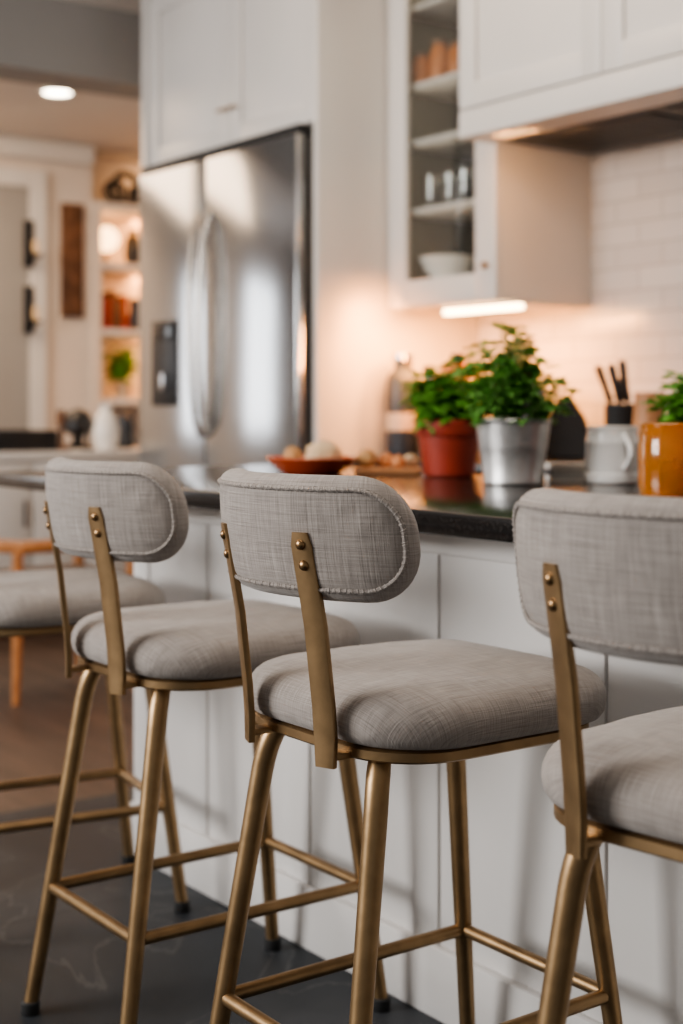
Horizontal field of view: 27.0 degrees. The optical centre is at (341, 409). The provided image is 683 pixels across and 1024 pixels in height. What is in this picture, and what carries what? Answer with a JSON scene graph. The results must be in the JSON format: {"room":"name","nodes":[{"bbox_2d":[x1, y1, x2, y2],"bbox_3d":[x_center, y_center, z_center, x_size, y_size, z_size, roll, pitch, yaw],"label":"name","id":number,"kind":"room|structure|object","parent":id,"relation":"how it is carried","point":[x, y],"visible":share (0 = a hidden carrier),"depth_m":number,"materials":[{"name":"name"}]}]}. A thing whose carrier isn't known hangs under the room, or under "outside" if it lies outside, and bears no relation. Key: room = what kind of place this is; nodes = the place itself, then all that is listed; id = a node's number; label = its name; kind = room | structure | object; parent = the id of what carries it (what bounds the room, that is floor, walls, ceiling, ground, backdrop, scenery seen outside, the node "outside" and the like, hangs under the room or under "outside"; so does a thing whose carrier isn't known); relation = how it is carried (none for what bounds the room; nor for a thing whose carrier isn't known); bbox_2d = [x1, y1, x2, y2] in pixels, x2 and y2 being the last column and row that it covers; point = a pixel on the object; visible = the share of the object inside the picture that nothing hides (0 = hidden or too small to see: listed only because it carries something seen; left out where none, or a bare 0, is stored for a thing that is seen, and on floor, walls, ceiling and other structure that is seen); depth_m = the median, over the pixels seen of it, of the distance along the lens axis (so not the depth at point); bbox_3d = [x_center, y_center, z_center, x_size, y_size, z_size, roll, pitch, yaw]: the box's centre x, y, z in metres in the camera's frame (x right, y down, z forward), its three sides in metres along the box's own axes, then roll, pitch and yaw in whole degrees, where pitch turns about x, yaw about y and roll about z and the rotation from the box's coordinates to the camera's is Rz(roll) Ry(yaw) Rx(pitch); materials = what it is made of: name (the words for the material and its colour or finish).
{"room":"kitchen","nodes":[
{"label":"kitchen","id":0,"kind":"room"},
{"bbox_2d":[0,0,140,99],"bbox_3d":[-3.043,-1.562,4.742,6.650,0.315,0.250,0,0,-36],"label":"wall header","id":1,"kind":"structure","parent":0,"point":[63,44],"depth_m":5.99,"materials":[{"name":"grey paint"}]},
{"bbox_2d":[0,156,140,445],"bbox_3d":[-3.517,-0.345,7.562,9.200,2.750,0.470,0,0,-36],"label":"wall","id":2,"kind":"structure","parent":0,"point":[68,339],"depth_m":8.62,"materials":[{"name":"paint"}]},
{"bbox_2d":[0,185,28,429],"bbox_3d":[-2.075,-0.145,8.293,0.531,2.350,0.038,0,0,-36],"label":"door","id":3,"kind":"structure","parent":2,"relation":"in","point":[14,200],"depth_m":8.37,"materials":[{"name":"grey paint"}]},
{"bbox_2d":[0,167,45,429],"bbox_3d":[-2.070,-0.195,8.286,0.731,2.450,0.060,0,0,-36],"label":"trim","id":4,"kind":"structure","parent":2,"relation":"attached to","point":[35,180],"depth_m":8.44,"materials":[{"name":"white paint"}]},
{"bbox_2d":[24,286,42,333],"bbox_3d":[-1.806,-0.592,8.345,0.090,0.280,0.153,0,0,-36],"label":"wall sconce","id":5,"kind":"object","parent":2,"relation":"attached to","point":[31,313],"visible":1,"depth_m":8.39,"materials":[{"name":"black plastic"}]},
{"bbox_2d":[33,307,38,319],"bbox_3d":[-1.788,-0.558,8.319,0.036,0.092,0.036,0,0,-36],"label":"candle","id":6,"kind":"object","parent":5,"relation":"on","point":[35,309],"depth_m":8.30,"materials":[{"name":"white wax"}]},
{"bbox_2d":[24,220,43,267],"bbox_3d":[-1.806,-0.982,8.345,0.090,0.280,0.153,0,0,-36],"label":"wall sconce","id":7,"kind":"object","parent":2,"relation":"attached to","point":[31,246],"visible":1,"depth_m":8.38,"materials":[{"name":"black metal"}]},
{"bbox_2d":[33,240,38,252],"bbox_3d":[-1.788,-0.948,8.319,0.036,0.092,0.036,0,0,-36],"label":"candle","id":8,"kind":"object","parent":7,"relation":"on","point":[35,242],"depth_m":8.30,"materials":[{"name":"white wax"}]},
{"bbox_2d":[0,135,94,165],"bbox_3d":[-4.297,-1.550,6.668,6.886,0.120,0.060,0,0,-36],"label":"trim","id":9,"kind":"structure","parent":2,"relation":"attached to","point":[10,146],"depth_m":8.48,"materials":[{"name":"paint"}]},
{"bbox_2d":[60,203,83,317],"bbox_3d":[-1.625,-0.906,8.611,0.145,0.689,0.056,0,0,-36],"label":"wall panel","id":10,"kind":"object","parent":2,"relation":"attached to","point":[71,215],"visible":1,"depth_m":8.59,"materials":[{"name":"brown wood"}]},
{"bbox_2d":[0,80,140,163],"bbox_3d":[-2.821,-1.640,6.708,9.320,0.060,2.670,0,0,-36],"label":"ceiling","id":11,"kind":"structure","parent":0,"point":[111,125],"depth_m":7.91,"materials":[{"name":"paint"}]},
{"bbox_2d":[40,87,73,96],"bbox_3d":[-1.436,-1.603,7.177,0.170,0.011,0.170,0,0,-36],"label":"recessed light","id":12,"kind":"object","parent":11,"relation":"in","point":[51,91],"visible":0.96,"depth_m":7.18,"materials":[{"name":"white paint"}]},
{"bbox_2d":[71,0,140,12],"bbox_3d":[-0.766,-1.745,1.607,6.650,0.050,7.500,0,0,-36],"label":"ceiling","id":13,"kind":"structure","parent":0,"point":[128,5],"depth_m":6.02,"materials":[{"name":"paint"}]},
{"bbox_2d":[0,633,443,1023],"bbox_3d":[-0.557,1.055,3.489,9.200,0.050,10.300,0,0,-36],"label":"floor","id":14,"kind":"structure","parent":0,"point":[83,978],"depth_m":2.89,"materials":[{"name":"stone"}]},
{"bbox_2d":[0,539,133,705],"bbox_3d":[-1.077,0.743,5.283,0.538,0.575,0.523,0,0,-36],"label":"wooden chair","id":15,"kind":"object","parent":14,"relation":"on","point":[17,549],"visible":0.23,"depth_m":4.99,"materials":[{"name":"brown wood"}]},
{"bbox_2d":[0,447,138,572],"bbox_3d":[-1.428,0.610,6.721,1.349,0.840,0.466,0,0,-36],"label":"sideboard","id":16,"kind":"object","parent":14,"relation":"on","point":[22,517],"visible":0.23,"depth_m":6.48,"materials":[{"name":"white paint"}]},
{"bbox_2d":[0,430,57,451],"bbox_3d":[-1.549,0.142,6.637,0.340,0.095,0.320,0,0,-36],"label":"tray","id":17,"kind":"object","parent":16,"relation":"on","point":[10,440],"visible":1,"depth_m":6.53,"materials":[{"name":"black plastic"}]},
{"bbox_2d":[55,410,70,450],"bbox_3d":[-1.316,0.095,6.670,0.090,0.190,0.090,0,0,-36],"label":"candlestick","id":18,"kind":"object","parent":16,"relation":"on","point":[60,420],"visible":0.95,"depth_m":6.66,"materials":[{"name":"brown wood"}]},
{"bbox_2d":[64,408,93,448],"bbox_3d":[-1.292,0.089,6.972,0.160,0.200,0.160,0,0,-36],"label":"ornament","id":19,"kind":"object","parent":16,"relation":"on","point":[74,426],"visible":0.8,"depth_m":6.92,"materials":[{"name":"black plastic"}]},
{"bbox_2d":[82,414,93,449],"bbox_3d":[-1.210,0.104,6.785,0.060,0.170,0.060,0,0,-36],"label":"candlestick","id":20,"kind":"object","parent":16,"relation":"on","point":[87,428],"visible":1,"depth_m":6.78,"materials":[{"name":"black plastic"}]},
{"bbox_2d":[92,404,118,449],"bbox_3d":[-1.127,0.082,6.807,0.128,0.216,0.128,0,0,-36],"label":"vase","id":21,"kind":"object","parent":16,"relation":"on","point":[105,429],"visible":1,"depth_m":6.76,"materials":[{"name":"white ceramic"}]},
{"bbox_2d":[116,414,134,447],"bbox_3d":[-1.089,0.104,7.120,0.110,0.170,0.110,0,0,-36],"label":"ornament","id":22,"kind":"object","parent":16,"relation":"on","point":[124,421],"visible":0.8,"depth_m":7.08,"materials":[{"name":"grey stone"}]},
{"bbox_2d":[0,568,189,913],"bbox_3d":[-0.630,0.555,2.959,0.538,0.950,0.431,0,0,-27],"label":"bar stool","id":23,"kind":"object","parent":14,"relation":"on","point":[30,605],"visible":0.65,"depth_m":2.89,"materials":[{"name":"gold metal"}]},
{"bbox_2d":[92,201,138,447],"bbox_3d":[-1.158,-0.125,9.183,1.148,2.310,0.379,0,0,-36],"label":"bookcase","id":24,"kind":"object","parent":14,"relation":"on","point":[119,276],"visible":0.12,"depth_m":8.93,"materials":[{"name":"paint"}]},
{"bbox_2d":[102,297,110,328],"bbox_3d":[-1.491,-0.601,8.880,0.036,0.200,0.163,0,0,-36],"label":"book","id":25,"kind":"object","parent":24,"relation":"on","point":[106,301],"visible":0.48,"depth_m":8.82,"materials":[{"name":"red paper"}]},
{"bbox_2d":[102,291,116,328],"bbox_3d":[-1.459,-0.621,8.903,0.036,0.240,0.163,0,0,-36],"label":"book","id":26,"kind":"object","parent":24,"relation":"on","point":[113,294],"visible":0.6,"depth_m":8.84,"materials":[{"name":"brown paper"}]},
{"bbox_2d":[102,227,118,262],"bbox_3d":[-1.471,-1.028,8.894,0.156,0.236,0.156,0,0,-36],"label":"table lamp","id":27,"kind":"object","parent":24,"relation":"on","point":[110,239],"visible":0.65,"depth_m":8.85,"materials":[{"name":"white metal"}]},
{"bbox_2d":[117,301,121,328],"bbox_3d":[-1.428,-0.591,8.926,0.036,0.180,0.163,0,0,-36],"label":"book","id":28,"kind":"object","parent":24,"relation":"on","point":[119,303],"visible":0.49,"depth_m":8.86,"materials":[{"name":"brown paper"}]},
{"bbox_2d":[102,344,138,398],"bbox_3d":[-1.380,-0.245,8.937,0.351,0.348,0.355,0,0,-36],"label":"potted plant","id":29,"kind":"object","parent":24,"relation":"on","point":[120,369],"visible":0.98,"depth_m":8.89,"materials":[{"name":"green plant"}]},
{"bbox_2d":[103,171,138,204],"bbox_3d":[-1.356,-1.391,8.928,0.314,0.224,0.100,0,0,-36],"label":"metal sculpture","id":30,"kind":"object","parent":24,"relation":"on","point":[112,184],"visible":0.72,"depth_m":8.89,"materials":[{"name":"black metal"}]},
{"bbox_2d":[117,294,127,329],"bbox_3d":[-1.397,-0.611,8.949,0.036,0.220,0.163,0,0,-36],"label":"book","id":31,"kind":"object","parent":24,"relation":"on","point":[124,298],"visible":0.5,"depth_m":8.88,"materials":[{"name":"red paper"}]},
{"bbox_2d":[124,229,138,263],"bbox_3d":[-1.319,-1.026,8.992,0.116,0.230,0.116,0,0,-36],"label":"vase","id":32,"kind":"object","parent":24,"relation":"on","point":[131,247],"visible":0.76,"depth_m":8.95,"materials":[{"name":"black plastic"}]},
{"bbox_2d":[128,299,138,329],"bbox_3d":[-1.296,-0.601,9.009,0.120,0.200,0.120,0,0,-36],"label":"vase","id":33,"kind":"object","parent":24,"relation":"on","point":[133,318],"visible":0.46,"depth_m":8.96,"materials":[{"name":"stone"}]},
{"bbox_2d":[21,457,390,1023],"bbox_3d":[-0.236,0.555,2.433,0.538,0.950,0.431,0,0,-36],"label":"bar stool","id":34,"kind":"object","parent":14,"relation":"on","point":[107,512],"visible":0.91,"depth_m":2.26,"materials":[{"name":"grey fabric"}]},
{"bbox_2d":[139,123,312,466],"bbox_3d":[-0.203,0.024,5.535,0.822,2.013,1.146,0,0,-36],"label":"refrigerator","id":35,"kind":"object","parent":14,"relation":"on","point":[226,231],"visible":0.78,"depth_m":5.23,"materials":[{"name":"metal"}]},
{"bbox_2d":[141,0,476,455],"bbox_3d":[-0.165,-0.345,5.605,0.735,2.750,1.277,0,0,-36],"label":"tall cabinet","id":36,"kind":"object","parent":14,"relation":"on","point":[215,73],"visible":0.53,"depth_m":5.03,"materials":[{"name":"white paint"}]},
{"bbox_2d":[130,507,682,1023],"bbox_3d":[0.723,0.616,2.204,0.680,0.828,3.216,0,0,-36],"label":"kitchen island","id":37,"kind":"object","parent":14,"relation":"on","point":[463,589],"visible":0.4,"depth_m":2.42,"materials":[{"name":"white paint"}]},
{"bbox_2d":[0,464,640,542],"bbox_3d":[0.605,0.181,2.436,0.927,0.038,3.890,0,0,-36],"label":"island countertop","id":38,"kind":"structure","parent":37,"relation":"on","point":[464,507],"depth_m":2.86,"materials":[{"name":"black stone"}]},
{"bbox_2d":[265,455,357,474],"bbox_3d":[-0.075,0.140,3.599,0.238,0.043,0.238,0,0,-36],"label":"serving dish","id":39,"kind":"object","parent":38,"relation":"on","point":[313,466],"visible":0.85,"depth_m":3.52,"materials":[{"name":"orange ceramic"}]},
{"bbox_2d":[284,446,301,457],"bbox_3d":[-0.123,0.121,3.596,0.048,0.060,0.052,0,0,0],"label":"bread piece","id":40,"kind":"object","parent":39,"relation":"in","point":[292,451],"visible":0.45,"depth_m":3.58,"materials":[{"name":"orange food"}]},
{"bbox_2d":[305,447,333,457],"bbox_3d":[-0.054,0.121,3.564,0.076,0.059,0.048,0,0,0],"label":"bread piece","id":41,"kind":"object","parent":39,"relation":"in","point":[317,452],"visible":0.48,"depth_m":3.55,"materials":[{"name":"beige food"}]},
{"bbox_2d":[304,440,342,457],"bbox_3d":[-0.046,0.113,3.621,0.101,0.076,0.054,0,0,0],"label":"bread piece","id":42,"kind":"object","parent":39,"relation":"in","point":[328,444],"visible":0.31,"depth_m":3.61,"materials":[{"name":"beige food"}]},
{"bbox_2d":[354,467,421,474],"bbox_3d":[0.118,0.154,3.599,0.170,0.015,0.100,0,0,0],"label":"cutting board","id":43,"kind":"object","parent":38,"relation":"on","point":[357,470],"visible":0.99,"depth_m":3.55,"materials":[{"name":"brown wood"}]},
{"bbox_2d":[356,448,377,467],"bbox_3d":[0.062,0.121,3.595,0.058,0.049,0.045,0,0,0],"label":"food piece","id":44,"kind":"object","parent":43,"relation":"on","point":[366,458],"visible":1,"depth_m":3.58,"materials":[{"name":"food"}]},
{"bbox_2d":[378,452,392,466],"bbox_3d":[0.114,0.126,3.611,0.045,0.038,0.037,0,0,0],"label":"food piece","id":45,"kind":"object","parent":43,"relation":"on","point":[384,460],"visible":0.92,"depth_m":3.60,"materials":[{"name":"orange food"}]},
{"bbox_2d":[391,454,405,467],"bbox_3d":[0.144,0.129,3.577,0.040,0.034,0.032,0,0,0],"label":"food piece","id":46,"kind":"object","parent":43,"relation":"on","point":[398,461],"visible":1,"depth_m":3.57,"materials":[{"name":"orange food"}]},
{"bbox_2d":[404,453,418,466],"bbox_3d":[0.175,0.128,3.611,0.044,0.036,0.035,0,0,0],"label":"food piece","id":47,"kind":"object","parent":43,"relation":"on","point":[411,459],"visible":0.86,"depth_m":3.60,"materials":[{"name":"beige food"}]},
{"bbox_2d":[399,355,492,476],"bbox_3d":[0.269,0.013,3.494,0.265,0.298,0.261,0,0,4],"label":"potted plant","id":48,"kind":"object","parent":38,"relation":"on","point":[448,442],"visible":0.88,"depth_m":3.43,"materials":[{"name":"green plant"}]},
{"bbox_2d":[445,323,582,484],"bbox_3d":[0.372,-0.015,3.114,0.295,0.352,0.268,0,0,-3],"label":"potted herb","id":49,"kind":"object","parent":38,"relation":"on","point":[513,451],"visible":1,"depth_m":3.06,"materials":[{"name":"plant"}]},
{"bbox_2d":[545,474,584,481],"bbox_3d":[0.519,0.154,3.245,0.100,0.014,0.080,0,0,0],"label":"book","id":50,"kind":"object","parent":38,"relation":"on","point":[551,478],"visible":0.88,"depth_m":3.21,"materials":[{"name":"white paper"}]},
{"bbox_2d":[544,469,584,474],"bbox_3d":[0.519,0.141,3.245,0.100,0.012,0.074,0,0,-3],"label":"book","id":51,"kind":"object","parent":50,"relation":"on","point":[546,471],"visible":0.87,"depth_m":3.21,"materials":[{"name":"grey paper"}]},
{"bbox_2d":[544,462,584,469],"bbox_3d":[0.519,0.128,3.245,0.100,0.014,0.068,0,0,-7],"label":"book","id":52,"kind":"object","parent":51,"relation":"on","point":[548,465],"visible":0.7,"depth_m":3.21,"materials":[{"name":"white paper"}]},
{"bbox_2d":[584,426,638,483],"bbox_3d":[0.606,0.099,3.151,0.139,0.126,0.124,0,0,36],"label":"jug","id":53,"kind":"object","parent":38,"relation":"on","point":[611,452],"visible":0.96,"depth_m":3.10,"materials":[{"name":"white ceramic"}]},
{"bbox_2d":[637,370,682,422],"bbox_3d":[0.727,0.040,2.907,0.207,0.244,0.199,0,0,-24],"label":"potted herb","id":54,"kind":"object","parent":38,"relation":"on","point":[675,399],"visible":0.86,"depth_m":2.90,"materials":[{"name":"green plant"}]},
{"bbox_2d":[638,423,682,497],"bbox_3d":[0.596,0.092,2.571,0.128,0.138,0.151,0,0,-12],"label":"pot","id":55,"kind":"object","parent":38,"relation":"on","point":[660,445],"visible":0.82,"depth_m":2.51,"materials":[{"name":"orange ceramic"}]},
{"bbox_2d":[209,468,622,1023],"bbox_3d":[0.097,0.555,1.974,0.538,0.950,0.431,0,0,-36],"label":"bar stool","id":56,"kind":"object","parent":14,"relation":"on","point":[314,539],"visible":0.98,"depth_m":1.82,"materials":[{"name":"fabric"}]},
{"bbox_2d":[512,488,682,1023],"bbox_3d":[0.449,0.555,1.504,0.538,0.950,0.431,0,0,-43],"label":"bar stool","id":57,"kind":"object","parent":14,"relation":"on","point":[597,573],"visible":1,"depth_m":1.40,"materials":[{"name":"grey fabric"}]},
{"bbox_3d":[0.405,0.616,4.874,0.673,0.828,0.568,0,0,-36],"label":"base cabinet","id":58,"kind":"object","parent":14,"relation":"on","visible":0},
{"bbox_2d":[350,456,584,477],"bbox_3d":[1.425,0.182,3.469,0.674,0.040,4.038,0,0,-36],"label":"countertop","id":59,"kind":"structure","parent":58,"relation":"on","point":[478,468],"depth_m":4.56,"materials":[{"name":"brown wood"}]},
{"bbox_2d":[386,353,419,456],"bbox_3d":[0.216,-0.018,4.977,0.121,0.360,0.121,0,0,-36],"label":"glass bottle","id":60,"kind":"object","parent":59,"relation":"on","point":[401,439],"visible":0.79,"depth_m":4.93,"materials":[{"name":"glass"},{"name":"paper label"},{"name":"metal"}]},
{"bbox_2d":[419,365,435,458],"bbox_3d":[0.292,0.006,4.736,0.069,0.310,0.069,0,0,-36],"label":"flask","id":61,"kind":"object","parent":59,"relation":"on","point":[425,368],"visible":0.09,"depth_m":4.72,"materials":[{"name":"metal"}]},
{"bbox_2d":[450,353,469,417],"bbox_3d":[0.383,-0.013,4.679,0.081,0.350,0.081,0,0,-36],"label":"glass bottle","id":62,"kind":"object","parent":59,"relation":"on","point":[456,355],"visible":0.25,"depth_m":4.66,"materials":[{"name":"glass"}]},
{"bbox_2d":[439,362,481,456],"bbox_3d":[0.413,-0.017,4.910,0.150,0.357,0.150,0,0,-36],"label":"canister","id":63,"kind":"object","parent":59,"relation":"on","point":[441,369],"visible":0.05,"depth_m":4.87,"materials":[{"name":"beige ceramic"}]},
{"bbox_2d":[522,389,547,418],"bbox_3d":[0.635,0.030,4.775,0.116,0.262,0.116,0,0,-36],"label":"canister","id":64,"kind":"object","parent":59,"relation":"on","point":[547,389],"visible":0.02,"depth_m":4.72,"materials":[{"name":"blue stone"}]},
{"bbox_2d":[546,396,587,458],"bbox_3d":[0.749,0.056,4.685,0.158,0.211,0.070,0,0,14],"label":"container","id":65,"kind":"object","parent":59,"relation":"on","point":[567,438],"visible":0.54,"depth_m":4.65,"materials":[{"name":"black"}]},
{"bbox_2d":[605,404,633,425],"bbox_3d":[0.826,0.071,4.205,0.096,0.180,0.096,0,0,-36],"label":"holder","id":66,"kind":"object","parent":59,"relation":"on","point":[615,414],"visible":0.33,"depth_m":4.16,"materials":[{"name":"black plastic"}]},
{"bbox_2d":[595,365,612,403],"bbox_3d":[0.775,-0.073,4.199,0.057,0.121,0.024,0,0,-2],"label":"kitchen knife","id":67,"kind":"object","parent":66,"relation":"on","point":[599,370],"visible":1,"depth_m":4.19,"materials":[{"name":"metal"}]},
{"bbox_2d":[607,364,622,403],"bbox_3d":[0.806,-0.075,4.191,0.045,0.123,0.024,0,0,-1],"label":"kitchen knife","id":68,"kind":"object","parent":66,"relation":"on","point":[612,371],"visible":1,"depth_m":4.18,"materials":[{"name":"metal"}]},
{"bbox_2d":[618,377,623,401],"bbox_3d":[0.834,-0.057,4.229,0.028,0.084,0.026,0,0,-36],"label":"kitchen knife","id":69,"kind":"object","parent":66,"relation":"on","point":[619,380],"visible":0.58,"depth_m":4.22,"materials":[{"name":"metal"}]},
{"bbox_2d":[618,360,630,403],"bbox_3d":[0.836,-0.081,4.201,0.037,0.134,0.024,0,0,0],"label":"kitchen knife","id":70,"kind":"object","parent":66,"relation":"on","point":[622,366],"visible":0.96,"depth_m":4.19,"materials":[{"name":"metal"}]},
{"bbox_2d":[632,392,667,438],"bbox_3d":[0.887,0.056,4.088,0.100,0.212,0.100,0,0,-36],"label":"utensil crock","id":71,"kind":"object","parent":59,"relation":"on","point":[640,415],"visible":0.4,"depth_m":4.05,"materials":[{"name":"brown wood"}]},
{"bbox_2d":[414,420,477,476],"bbox_3d":[0.264,0.092,3.490,0.172,0.138,0.172,0,0,-36],"label":"pot","id":72,"kind":"object","parent":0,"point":[448,448],"depth_m":3.43,"materials":[{"name":"red ceramic"}]},
{"bbox_2d":[477,136,682,425],"bbox_3d":[1.890,-0.345,3.506,0.120,2.750,7.450,0,0,-36],"label":"wall","id":73,"kind":"structure","parent":0,"point":[634,316],"depth_m":4.71,"materials":[{"name":"white tile"}]},
{"bbox_2d":[388,0,590,314],"bbox_3d":[0.495,-1.037,4.936,0.453,1.364,0.573,0,0,-36],"label":"upper cabinet","id":74,"kind":"object","parent":73,"relation":"attached to","point":[523,214],"visible":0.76,"depth_m":4.89,"materials":[{"name":"white paint"}]},
{"bbox_2d":[412,53,429,83],"bbox_3d":[0.288,-1.203,5.048,0.074,0.116,0.074,0,0,-36],"label":"storage jar","id":75,"kind":"object","parent":74,"relation":"on","point":[421,64],"visible":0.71,"depth_m":5.02,"materials":[{"name":"brown wood"}]},
{"bbox_2d":[410,0,458,27],"bbox_3d":[0.516,-1.411,4.950,0.374,0.018,0.531,0,0,-36],"label":"shelf","id":76,"kind":"object","parent":74,"relation":"attached to","point":[430,13],"depth_m":5.04,"materials":[{"name":"white paint"}]},
{"bbox_2d":[410,71,458,102],"bbox_3d":[0.516,-1.136,4.950,0.374,0.018,0.531,0,0,-36],"label":"shelf","id":77,"kind":"object","parent":74,"relation":"attached to","point":[444,88],"depth_m":5.02,"materials":[{"name":"white paint"}]},
{"bbox_2d":[430,39,449,78],"bbox_3d":[0.346,-1.219,4.985,0.074,0.147,0.074,0,0,-36],"label":"storage jar","id":78,"kind":"object","parent":74,"relation":"on","point":[439,52],"visible":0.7,"depth_m":4.96,"materials":[{"name":"brown wood"}]},
{"bbox_2d":[410,130,474,158],"bbox_3d":[0.516,-0.936,4.950,0.374,0.018,0.531,0,0,-36],"label":"shelf","id":79,"kind":"object","parent":74,"relation":"attached to","point":[449,145],"depth_m":5.02,"materials":[{"name":"white paint"}]},
{"bbox_2d":[410,198,474,223],"bbox_3d":[0.516,-0.696,4.950,0.374,0.018,0.531,0,0,-36],"label":"shelf","id":80,"kind":"object","parent":74,"relation":"attached to","point":[458,212],"depth_m":5.00,"materials":[{"name":"white paint"}]},
{"bbox_2d":[419,254,474,277],"bbox_3d":[0.375,-0.497,5.013,0.206,0.083,0.206,0,0,-36],"label":"serving bowl","id":81,"kind":"object","parent":74,"relation":"on","point":[438,265],"visible":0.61,"depth_m":4.94,"materials":[{"name":"white ceramic"}]},
{"bbox_2d":[448,40,458,73],"bbox_3d":[0.407,-1.208,4.918,0.074,0.126,0.074,0,0,-36],"label":"storage jar","id":82,"kind":"object","parent":74,"relation":"on","point":[453,55],"visible":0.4,"depth_m":4.89,"materials":[{"name":"brown wood"}]},
{"bbox_2d":[440,301,589,314],"bbox_3d":[0.594,-0.343,4.906,0.329,0.023,0.400,0,0,-36],"label":"light","id":83,"kind":"object","parent":74,"relation":"attached to","point":[509,307],"visible":1,"depth_m":4.83,"materials":[{"name":"white paint"}]},
{"bbox_2d":[443,304,523,314],"bbox_3d":[0.477,-0.340,4.821,0.030,0.016,0.380,0,0,-36],"label":"diffuser","id":84,"kind":"object","parent":83,"relation":"attached to","point":[486,307],"depth_m":4.80,"materials":[{"name":"white plastic"}]},
{"bbox_2d":[459,0,682,157],"bbox_3d":[0.995,-1.285,4.127,0.596,0.870,1.309,0,0,-36],"label":"upper cabinet","id":85,"kind":"object","parent":73,"relation":"attached to","point":[582,78],"visible":1,"depth_m":4.18,"materials":[{"name":"white paint"}]},
{"bbox_2d":[492,128,536,137],"bbox_3d":[0.535,-0.855,4.393,0.060,0.004,0.140,0,0,-36],"label":"light","id":86,"kind":"object","parent":85,"relation":"attached to","point":[515,132],"depth_m":4.39,"materials":[{"name":"white"}]},
{"bbox_2d":[503,100,682,153],"bbox_3d":[1.038,-0.901,4.160,0.410,0.084,1.250,0,0,-36],"label":"hood","id":87,"kind":"object","parent":85,"relation":"attached to","point":[663,121],"depth_m":4.37,"materials":[{"name":"metal"}]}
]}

